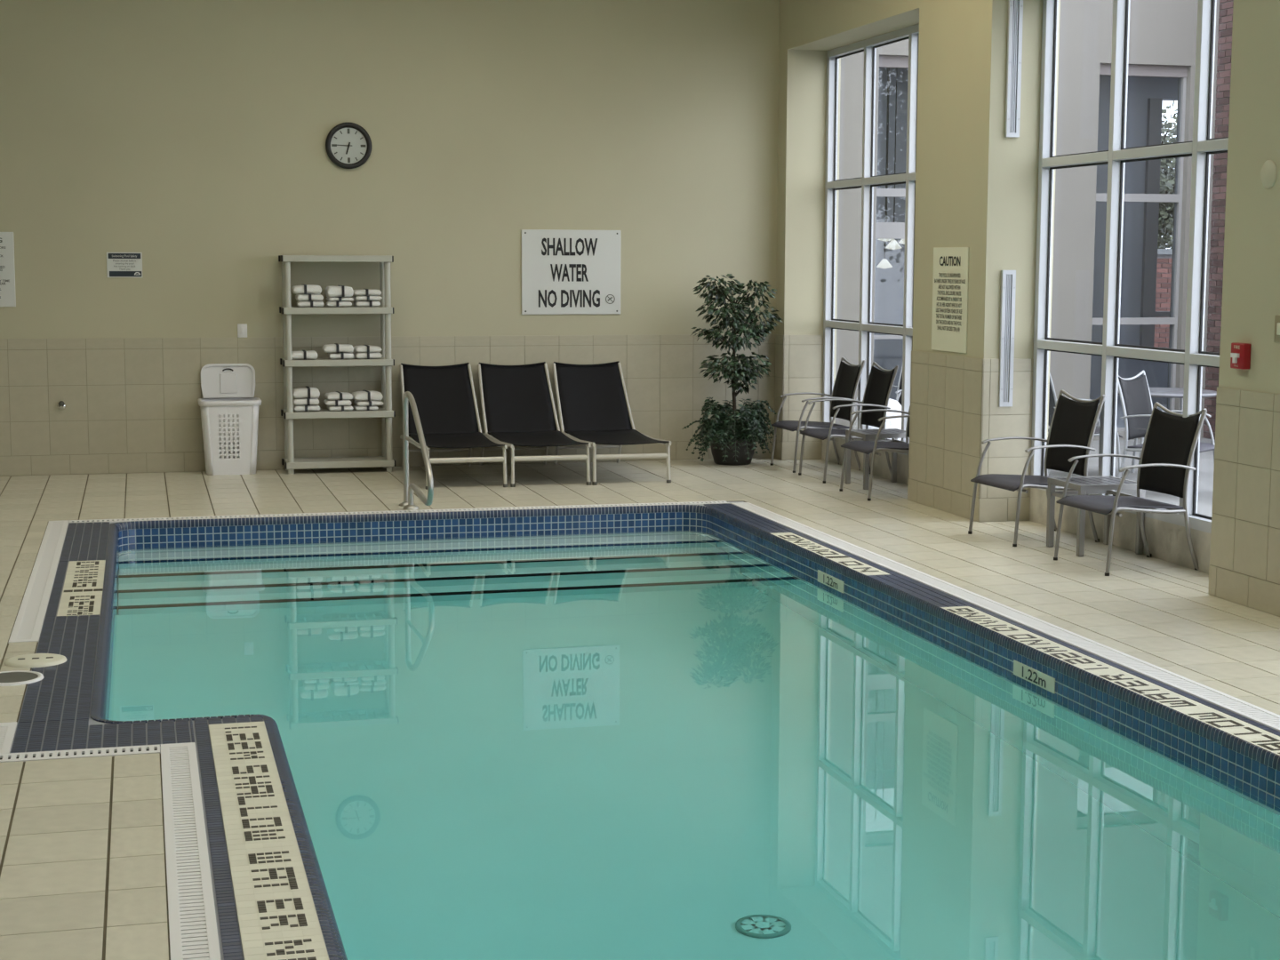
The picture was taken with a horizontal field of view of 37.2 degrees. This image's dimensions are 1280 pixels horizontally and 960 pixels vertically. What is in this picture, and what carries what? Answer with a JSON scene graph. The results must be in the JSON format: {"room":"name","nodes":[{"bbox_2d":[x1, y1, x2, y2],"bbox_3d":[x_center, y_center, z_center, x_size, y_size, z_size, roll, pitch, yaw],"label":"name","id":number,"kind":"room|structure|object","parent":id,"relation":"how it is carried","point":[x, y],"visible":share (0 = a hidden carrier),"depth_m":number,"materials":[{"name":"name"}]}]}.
{"room":"indoor swimming pool","nodes":[
{"label":"indoor swimming pool","id":0,"kind":"room"},
{"bbox_2d":[0,0,779,476],"bbox_3d":[-3.548,-2.425,15.998,10.950,5.100,0.215,-2,7,-15],"label":"wall","id":1,"kind":"structure","parent":0,"point":[189,136],"depth_m":16.21,"materials":[{"name":"paint"}]},
{"bbox_2d":[0,232,15,306],"bbox_3d":[-5.372,-1.715,15.495,0.530,0.609,0.013,-2,7,-15],"label":"sign","id":2,"kind":"object","parent":1,"relation":"attached to","point":[7,272],"visible":1,"depth_m":15.54,"materials":[{"name":"white plastic"}]},
{"bbox_2d":[56,400,66,410],"bbox_3d":[-4.783,-0.613,15.731,0.072,0.082,0.085,-2,7,-15],"label":"tap","id":3,"kind":"object","parent":1,"relation":"attached to","point":[61,405],"visible":1,"depth_m":15.72,"materials":[{"name":"silver metal"}]},
{"bbox_2d":[106,252,142,277],"bbox_3d":[-4.275,-1.784,15.780,0.282,0.208,0.009,-2,7,-15],"label":"notice","id":4,"kind":"object","parent":1,"relation":"attached to","point":[118,264],"visible":1,"depth_m":15.78,"materials":[{"name":"white plastic"}]},
{"bbox_2d":[237,323,247,337],"bbox_3d":[-3.362,-1.261,16.082,0.080,0.115,0.011,-2,7,-15],"label":"switch plate","id":5,"kind":"object","parent":1,"relation":"attached to","point":[242,328],"visible":1,"depth_m":16.08,"materials":[{"name":"white plastic"}]},
{"bbox_2d":[325,122,371,168],"bbox_3d":[-2.467,-2.832,16.115,0.390,0.390,0.048,-2,7,-15],"label":"wall clock","id":6,"kind":"object","parent":1,"relation":"attached to","point":[348,145],"visible":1,"depth_m":16.11,"materials":[{"name":"black plastic"}]},
{"bbox_2d":[521,229,620,314],"bbox_3d":[-0.603,-1.828,16.742,0.892,0.741,0.015,-2,7,-15],"label":"warning sign","id":7,"kind":"object","parent":1,"relation":"attached to","point":[564,271],"visible":1,"depth_m":16.74,"materials":[{"name":"white plastic"}]},
{"bbox_2d":[0,457,1279,959],"bbox_3d":[-1.124,1.127,6.731,10.770,0.200,19.650,-2,7,-15],"label":"floor","id":8,"kind":"structure","parent":0,"point":[84,876],"depth_m":10.71,"materials":[{"name":"tile"}]},
{"bbox_2d":[0,670,43,686],"bbox_3d":[-2.700,0.849,8.161,0.272,0.010,0.272,-2,7,-15],"label":"lid","id":9,"kind":"object","parent":8,"relation":"on","point":[14,677],"visible":1,"depth_m":8.16,"materials":[{"name":"white plastic"}]},
{"bbox_2d":[197,363,261,475],"bbox_3d":[-3.438,-0.510,15.945,0.512,0.911,0.374,-2,7,-15],"label":"laundry basket","id":10,"kind":"object","parent":8,"relation":"on","point":[228,407],"visible":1,"depth_m":15.85,"materials":[{"name":"white plastic"}]},
{"bbox_2d":[278,255,395,474],"bbox_3d":[-2.561,-0.983,16.087,0.926,1.822,0.386,-2,7,-15],"label":"shelving unit","id":11,"kind":"object","parent":8,"relation":"on","point":[386,412],"visible":0.99,"depth_m":15.96,"materials":[{"name":"grey plastic"}]},
{"bbox_2d":[291,350,317,359],"bbox_3d":[-2.825,-1.051,15.982,0.215,0.072,0.270,-1,7,-13],"label":"folded towel","id":12,"kind":"object","parent":11,"relation":"on","point":[304,355],"visible":0.94,"depth_m":15.87,"materials":[{"name":"white fabric"}]},
{"bbox_2d":[293,404,319,411],"bbox_3d":[-2.816,-0.612,16.035,0.215,0.054,0.270,-2,7,-16],"label":"folded towel","id":13,"kind":"object","parent":11,"relation":"on","point":[312,407],"visible":0.77,"depth_m":15.92,"materials":[{"name":"white fabric"}]},
{"bbox_2d":[292,397,319,405],"bbox_3d":[-2.820,-0.666,16.025,0.210,0.060,0.270,-2,7,-15],"label":"folded towel","id":14,"kind":"object","parent":13,"relation":"on","point":[305,401],"visible":0.83,"depth_m":15.91,"materials":[{"name":"white fabric"}]},
{"bbox_2d":[292,386,319,398],"bbox_3d":[-2.816,-0.736,16.020,0.220,0.088,0.270,-1,7,-13],"label":"folded towel","id":15,"kind":"object","parent":14,"relation":"on","point":[308,392],"visible":0.95,"depth_m":15.91,"materials":[{"name":"white fabric"}]},
{"bbox_2d":[296,300,324,307],"bbox_3d":[-2.763,-1.477,15.942,0.215,0.054,0.270,-1,7,-13],"label":"folded towel","id":16,"kind":"object","parent":11,"relation":"on","point":[305,303],"visible":0.98,"depth_m":15.82,"materials":[{"name":"white fabric"}]},
{"bbox_2d":[295,294,323,301],"bbox_3d":[-2.770,-1.530,15.931,0.215,0.060,0.270,-2,7,-15],"label":"folded towel","id":17,"kind":"object","parent":16,"relation":"on","point":[299,297],"visible":0.95,"depth_m":15.81,"materials":[{"name":"white fabric"}]},
{"bbox_2d":[290,284,321,294],"bbox_3d":[-2.791,-1.596,15.918,0.235,0.081,0.270,-2,7,-15],"label":"folded towel","id":18,"kind":"object","parent":17,"relation":"on","point":[303,289],"visible":1,"depth_m":15.80,"materials":[{"name":"white fabric"}]},
{"bbox_2d":[325,301,351,307],"bbox_3d":[-2.534,-1.482,16.004,0.205,0.052,0.270,-1,7,-12],"label":"folded towel","id":19,"kind":"object","parent":11,"relation":"on","point":[337,304],"visible":0.91,"depth_m":15.88,"materials":[{"name":"white fabric"}]},
{"bbox_2d":[325,296,353,301],"bbox_3d":[-2.525,-1.523,16.001,0.205,0.034,0.270,-2,7,-17],"label":"folded towel","id":20,"kind":"object","parent":19,"relation":"on","point":[334,299],"visible":0.96,"depth_m":15.89,"materials":[{"name":"white fabric"}]},
{"bbox_2d":[324,285,353,297],"bbox_3d":[-2.529,-1.586,15.991,0.215,0.101,0.270,-2,7,-15],"label":"folded towel","id":21,"kind":"object","parent":20,"relation":"on","point":[331,292],"visible":1,"depth_m":15.87,"materials":[{"name":"white fabric"}]},
{"bbox_2d":[327,352,353,359],"bbox_3d":[-2.527,-1.053,16.058,0.200,0.056,0.270,-1,7,-14],"label":"folded towel","id":22,"kind":"object","parent":11,"relation":"on","point":[340,355],"visible":0.92,"depth_m":15.95,"materials":[{"name":"white fabric"}]},
{"bbox_2d":[322,343,353,352],"bbox_3d":[-2.544,-1.112,16.040,0.250,0.070,0.270,-1,7,-12],"label":"folded towel","id":23,"kind":"object","parent":22,"relation":"on","point":[335,348],"visible":1,"depth_m":15.92,"materials":[{"name":"white fabric"}]},
{"bbox_2d":[327,405,353,411],"bbox_3d":[-2.539,-0.615,16.100,0.200,0.046,0.270,-1,7,-14],"label":"folded towel","id":24,"kind":"object","parent":11,"relation":"on","point":[342,408],"visible":0.87,"depth_m":15.98,"materials":[{"name":"white fabric"}]},
{"bbox_2d":[323,399,351,406],"bbox_3d":[-2.560,-0.659,16.090,0.210,0.051,0.270,-2,7,-15],"label":"folded towel","id":25,"kind":"object","parent":24,"relation":"on","point":[336,403],"visible":0.86,"depth_m":15.97,"materials":[{"name":"white fabric"}]},
{"bbox_2d":[323,391,353,399],"bbox_3d":[-2.550,-0.713,16.093,0.215,0.060,0.270,-2,7,-16],"label":"folded towel","id":26,"kind":"object","parent":25,"relation":"on","point":[331,396],"visible":1,"depth_m":15.98,"materials":[{"name":"white fabric"}]},
{"bbox_2d":[352,404,378,410],"bbox_3d":[-2.331,-0.618,16.164,0.190,0.040,0.270,-1,7,-14],"label":"folded towel","id":27,"kind":"object","parent":11,"relation":"on","point":[356,407],"visible":0.89,"depth_m":16.05,"materials":[{"name":"white fabric"}]},
{"bbox_2d":[353,400,383,406],"bbox_3d":[-2.306,-0.658,16.163,0.220,0.044,0.270,-2,7,-15],"label":"folded towel","id":28,"kind":"object","parent":27,"relation":"on","point":[357,403],"visible":0.84,"depth_m":16.05,"materials":[{"name":"white fabric"}]},
{"bbox_2d":[352,390,383,400],"bbox_3d":[-2.321,-0.716,16.155,0.235,0.081,0.270,-2,7,-17],"label":"folded towel","id":29,"kind":"object","parent":28,"relation":"on","point":[364,395],"visible":0.98,"depth_m":16.05,"materials":[{"name":"white fabric"}]},
{"bbox_2d":[353,300,380,306],"bbox_3d":[-2.307,-1.490,16.065,0.200,0.056,0.270,-1,7,-14],"label":"folded towel","id":30,"kind":"object","parent":11,"relation":"on","point":[357,303],"visible":0.98,"depth_m":15.95,"materials":[{"name":"white fabric"}]},
{"bbox_2d":[352,295,382,300],"bbox_3d":[-2.305,-1.538,16.053,0.215,0.044,0.270,-2,7,-17],"label":"folded towel","id":31,"kind":"object","parent":30,"relation":"on","point":[362,297],"visible":0.98,"depth_m":15.94,"materials":[{"name":"white fabric"}]},
{"bbox_2d":[353,288,381,295],"bbox_3d":[-2.305,-1.584,16.049,0.225,0.055,0.270,-1,7,-12],"label":"folded towel","id":32,"kind":"object","parent":31,"relation":"on","point":[364,292],"visible":0.94,"depth_m":15.93,"materials":[{"name":"white fabric"}]},
{"bbox_2d":[352,352,382,359],"bbox_3d":[-2.309,-1.058,16.116,0.215,0.057,0.270,-1,7,-14],"label":"folded towel","id":33,"kind":"object","parent":11,"relation":"on","point":[372,355],"visible":0.88,"depth_m":16.00,"materials":[{"name":"white fabric"}]},
{"bbox_2d":[353,344,382,352],"bbox_3d":[-2.308,-1.112,16.109,0.215,0.056,0.270,-1,7,-14],"label":"folded towel","id":34,"kind":"object","parent":33,"relation":"on","point":[367,348],"visible":0.98,"depth_m":15.99,"materials":[{"name":"white fabric"}]},
{"bbox_2d":[399,391,433,509],"bbox_3d":[-1.562,-0.170,13.352,0.124,0.846,1.232,-2,7,-15],"label":"pool handrail","id":35,"kind":"object","parent":8,"relation":"on","point":[408,490],"visible":1,"depth_m":13.60,"materials":[{"name":"silver metal"}]},
{"bbox_2d":[399,362,507,489],"bbox_3d":[-1.568,-0.471,15.723,0.657,0.908,1.637,-2,7,-15],"label":"sun lounger","id":36,"kind":"object","parent":8,"relation":"on","point":[444,396],"visible":0.81,"depth_m":16.25,"materials":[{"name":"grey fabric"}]},
{"bbox_2d":[477,361,591,487],"bbox_3d":[-0.912,-0.488,15.895,0.657,0.908,1.637,-2,7,-15],"label":"sun lounger","id":37,"kind":"object","parent":8,"relation":"on","point":[518,408],"visible":0.98,"depth_m":16.39,"materials":[{"name":"black fabric"}]},
{"bbox_2d":[552,360,671,485],"bbox_3d":[-0.267,-0.504,16.053,0.657,0.908,1.637,-2,7,-15],"label":"sun lounger","id":38,"kind":"object","parent":8,"relation":"on","point":[593,404],"visible":0.94,"depth_m":16.55,"materials":[{"name":"black fabric"}]},
{"bbox_2d":[0,500,1279,959],"bbox_3d":[0.001,1.639,7.547,4.992,1.402,12.930,-2,7,-15],"label":"swimming pool","id":39,"kind":"object","parent":8,"relation":"in","point":[272,901],"depth_m":8.11,"materials":[{"name":"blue tile"}]},
{"bbox_2d":[4,653,67,667],"bbox_3d":[-2.706,0.805,8.518,0.270,0.016,0.270,-2,7,-15],"label":"lid","id":40,"kind":"object","parent":39,"relation":"on","point":[32,660],"visible":1,"depth_m":8.48,"materials":[{"name":"beige plastic"}]},
{"bbox_2d":[108,529,1279,959],"bbox_3d":[0.013,1.720,7.684,4.166,1.230,12.376,-2,7,-15],"label":"pool water","id":41,"kind":"object","parent":39,"relation":"in","point":[656,744],"visible":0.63,"depth_m":7.51,"materials":[{"name":"teal liquid"}]},
{"bbox_2d":[682,273,783,465],"bbox_3d":[0.814,-0.968,16.765,0.726,1.687,0.814,5,8,38],"label":"potted plant","id":42,"kind":"object","parent":8,"relation":"on","point":[729,448],"visible":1,"depth_m":16.68,"materials":[{"name":"green plant"}]},
{"bbox_2d":[770,357,865,472],"bbox_3d":[1.550,-0.574,16.494,0.676,0.953,0.622,-2,7,-15],"label":"armchair","id":43,"kind":"object","parent":8,"relation":"on","point":[847,379],"visible":0.9,"depth_m":16.54,"materials":[{"name":"black fabric"}]},
{"bbox_2d":[798,361,898,483],"bbox_3d":[1.734,-0.486,15.741,0.676,0.953,0.622,-2,7,-15],"label":"armchair","id":44,"kind":"object","parent":8,"relation":"on","point":[880,383],"visible":0.81,"depth_m":15.78,"materials":[{"name":"black fabric"}]},
{"bbox_2d":[839,405,910,500],"bbox_3d":[1.964,-0.357,14.635,0.676,0.953,0.622,-2,7,-15],"label":"armchair","id":45,"kind":"object","parent":8,"relation":"on","point":[867,447],"visible":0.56,"depth_m":14.68,"materials":[{"name":"silver metal"}]},
{"bbox_2d":[844,428,909,489],"bbox_3d":[1.926,-0.170,15.225,0.440,0.440,0.440,-2,7,-15],"label":"side table","id":46,"kind":"object","parent":8,"relation":"on","point":[894,434],"visible":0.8,"depth_m":15.22,"materials":[{"name":"silver metal"}]},
{"bbox_2d":[968,389,1105,546],"bbox_3d":[2.589,-0.091,12.371,0.676,0.953,0.622,-2,7,-18],"label":"armchair","id":47,"kind":"object","parent":8,"relation":"on","point":[1074,423],"visible":0.92,"depth_m":12.42,"materials":[{"name":"silver metal"}]},
{"bbox_2d":[1046,475,1144,556],"bbox_3d":[2.841,0.222,11.880,0.440,0.440,0.440,-2,7,-15],"label":"side table","id":48,"kind":"object","parent":8,"relation":"on","point":[1084,485],"visible":0.74,"depth_m":11.83,"materials":[{"name":"silver metal"}]},
{"bbox_2d":[1053,401,1207,575],"bbox_3d":[2.912,0.038,11.268,0.676,0.953,0.622,-2,7,-17],"label":"armchair","id":49,"kind":"object","parent":8,"relation":"on","point":[1170,442],"visible":1,"depth_m":11.29,"materials":[{"name":"silver metal"}]},
{"bbox_2d":[774,0,1279,616],"bbox_3d":[3.944,-1.453,7.873,0.515,5.100,19.850,-2,7,-15],"label":"wall","id":50,"kind":"structure","parent":0,"point":[977,186],"depth_m":13.12,"materials":[{"name":"paint"}]},
{"bbox_2d":[822,24,919,455],"bbox_3d":[2.072,-1.951,15.674,0.092,3.405,2.940,-2,7,-15],"label":"window","id":51,"kind":"structure","parent":50,"relation":"in","point":[868,181],"depth_m":16.14,"materials":[{"name":"white metal"}]},
{"bbox_2d":[931,247,969,353],"bbox_3d":[2.207,-1.286,13.555,0.012,0.740,0.600,-2,7,-15],"label":"caution sign","id":52,"kind":"object","parent":50,"relation":"attached to","point":[950,280],"visible":1,"depth_m":13.53,"materials":[{"name":"beige plastic"}]},
{"bbox_2d":[999,270,1015,407],"bbox_3d":[2.520,-0.971,13.061,0.097,0.935,0.027,-2,7,-15],"label":"air vent","id":53,"kind":"object","parent":50,"relation":"in","point":[1008,277],"visible":1,"depth_m":13.05,"materials":[{"name":"white metal"}]},
{"bbox_2d":[1004,0,1023,137],"bbox_3d":[2.527,-2.816,12.846,0.097,0.990,0.027,-2,7,-15],"label":"wall lamp","id":54,"kind":"object","parent":50,"relation":"in","point":[1015,7],"visible":1,"depth_m":12.85,"materials":[{"name":"white metal"}]},
{"bbox_2d":[821,437,1211,573],"bbox_3d":[3.684,0.664,9.848,0.130,0.435,15.540,-2,7,-15],"label":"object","id":55,"kind":"structure","parent":50,"relation":"attached to","point":[1166,541],"depth_m":12.05,"materials":[{"name":"concrete"}]},
{"bbox_2d":[1030,0,1228,533],"bbox_3d":[3.138,-1.479,11.644,0.092,3.405,2.950,-2,7,-15],"label":"window","id":56,"kind":"structure","parent":50,"relation":"in","point":[1194,357],"depth_m":12.01,"materials":[{"name":"white metal"}]},
{"bbox_2d":[1230,342,1251,369],"bbox_3d":[3.138,-0.649,9.961,0.060,0.135,0.126,-2,7,-15],"label":"fire alarm","id":57,"kind":"object","parent":50,"relation":"attached to","point":[1240,355],"visible":1,"depth_m":9.92,"materials":[{"name":"red plastic"}]},
{"bbox_2d":[1260,160,1277,188],"bbox_3d":[3.206,-1.560,9.707,0.010,0.144,0.144,-2,7,-15],"label":"cover plate","id":58,"kind":"object","parent":50,"relation":"attached to","point":[1268,172],"visible":1,"depth_m":9.70,"materials":[{"name":"beige plastic"}]},
{"bbox_2d":[1273,315,1279,342],"bbox_3d":[3.242,-0.765,9.643,0.014,0.136,0.092,-2,7,-15],"label":"switch plate","id":59,"kind":"object","parent":50,"relation":"attached to","point":[1276,339],"visible":1,"depth_m":9.66,"materials":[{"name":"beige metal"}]},
{"bbox_2d":[1048,438,1215,516],"bbox_3d":[16.255,0.901,9.401,23.850,0.180,25.600,-2,7,-15],"label":"patio","id":60,"kind":"structure","parent":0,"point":[1205,476],"depth_m":16.38,"materials":[{"name":"concrete"}]},
{"bbox_2d":[852,398,901,440],"bbox_3d":[2.198,-0.465,17.339,0.620,0.600,0.620,-2,7,-15],"label":"mound","id":61,"kind":"object","parent":60,"relation":"on","point":[894,404],"visible":0.1,"depth_m":17.10,"materials":[{"name":"white snow"}]},
{"bbox_2d":[854,366,902,411],"bbox_3d":[2.452,-0.728,18.109,0.676,0.953,0.622,-4,8,-32],"label":"patio chair","id":62,"kind":"object","parent":60,"relation":"on","point":[899,391],"visible":0.13,"depth_m":18.39,"materials":[{"name":"grey"}]},
{"bbox_2d":[1048,371,1122,478],"bbox_3d":[3.725,-0.511,16.284,0.676,0.953,0.622,0,7,-1],"label":"patio chair","id":63,"kind":"object","parent":60,"relation":"on","point":[1052,399],"visible":0.12,"depth_m":16.06,"materials":[{"name":"grey"}]},
{"bbox_2d":[1114,370,1214,490],"bbox_3d":[4.156,-0.369,15.073,0.676,0.953,0.622,6,9,39],"label":"patio chair","id":64,"kind":"object","parent":60,"relation":"on","point":[1135,396],"visible":0.51,"depth_m":15.16,"materials":[{"name":"grey"}]},
{"bbox_2d":[1117,387,1216,476],"bbox_3d":[4.471,-0.399,16.282,0.900,0.731,0.900,-2,7,-15],"label":"patio table","id":65,"kind":"object","parent":60,"relation":"on","point":[1155,392],"visible":0.43,"depth_m":16.13,"materials":[{"name":"grey metal"}]},
{"bbox_2d":[1203,0,1233,439],"bbox_3d":[6.415,-3.806,18.375,0.507,7.030,2.300,-2,7,-15],"label":"brick pier","id":66,"kind":"object","parent":60,"relation":"on","point":[1226,6],"visible":0.22,"depth_m":19.41,"materials":[{"name":"red brick"}]},
{"label":"outside","id":67,"kind":"structure","parent":0,"visible":0},
{"bbox_3d":[19.134,0.115,18.086,33.850,0.240,65.000,-2,7,-15],"label":"ground","id":68,"kind":"structure","parent":67,"visible":0},
{"bbox_2d":[835,0,1220,440],"bbox_3d":[5.447,-4.084,21.470,10.800,7.200,4.200,-2,7,-15],"label":"hotel building","id":69,"kind":"structure","parent":68,"relation":"on","point":[1163,33],"depth_m":19.32,"materials":[{"name":"beige paint"}]},
{"bbox_2d":[876,67,892,268],"bbox_3d":[2.791,-3.625,21.550,0.190,2.450,0.185,-2,7,-15],"label":"pendant lamp","id":70,"kind":"object","parent":69,"relation":"hanging from","point":[884,263],"visible":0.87,"depth_m":21.60,"materials":[{"name":"white"}]},
{"bbox_2d":[877,67,894,241],"bbox_3d":[2.695,-3.676,20.686,0.190,2.150,0.185,-2,7,-15],"label":"pendant lamp","id":71,"kind":"object","parent":69,"relation":"hanging from","point":[881,239],"visible":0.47,"depth_m":20.69,"materials":[{"name":"white"}]},
{"bbox_2d":[885,68,901,249],"bbox_3d":[2.809,-3.658,20.926,0.190,2.240,0.185,-2,7,-15],"label":"pendant lamp","id":72,"kind":"object","parent":69,"relation":"hanging from","point":[892,244],"visible":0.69,"depth_m":20.97,"materials":[{"name":"white"}]},
{"bbox_2d":[898,239,904,244],"bbox_3d":[2.990,-3.716,21.175,0.190,2.180,0.185,-2,7,-15],"label":"pendant lamp","id":73,"kind":"object","parent":69,"relation":"hanging from","point":[902,241],"visible":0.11,"depth_m":21.25,"materials":[{"name":"white"}]},
{"bbox_2d":[1153,248,1172,348],"bbox_3d":[8.816,-2.451,29.318,8.000,2.190,0.520,-2,7,-15],"label":"wall","id":74,"kind":"structure","parent":68,"relation":"on","point":[1164,256],"depth_m":28.82,"materials":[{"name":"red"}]},
{"bbox_2d":[1157,100,1177,248],"bbox_3d":[8.007,-4.085,31.256,4.744,4.990,4.288,-6,9,-42],"label":"tree","id":75,"kind":"object","parent":68,"relation":"on","point":[1167,176],"visible":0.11,"depth_m":29.97,"materials":[{"name":"green plant"}]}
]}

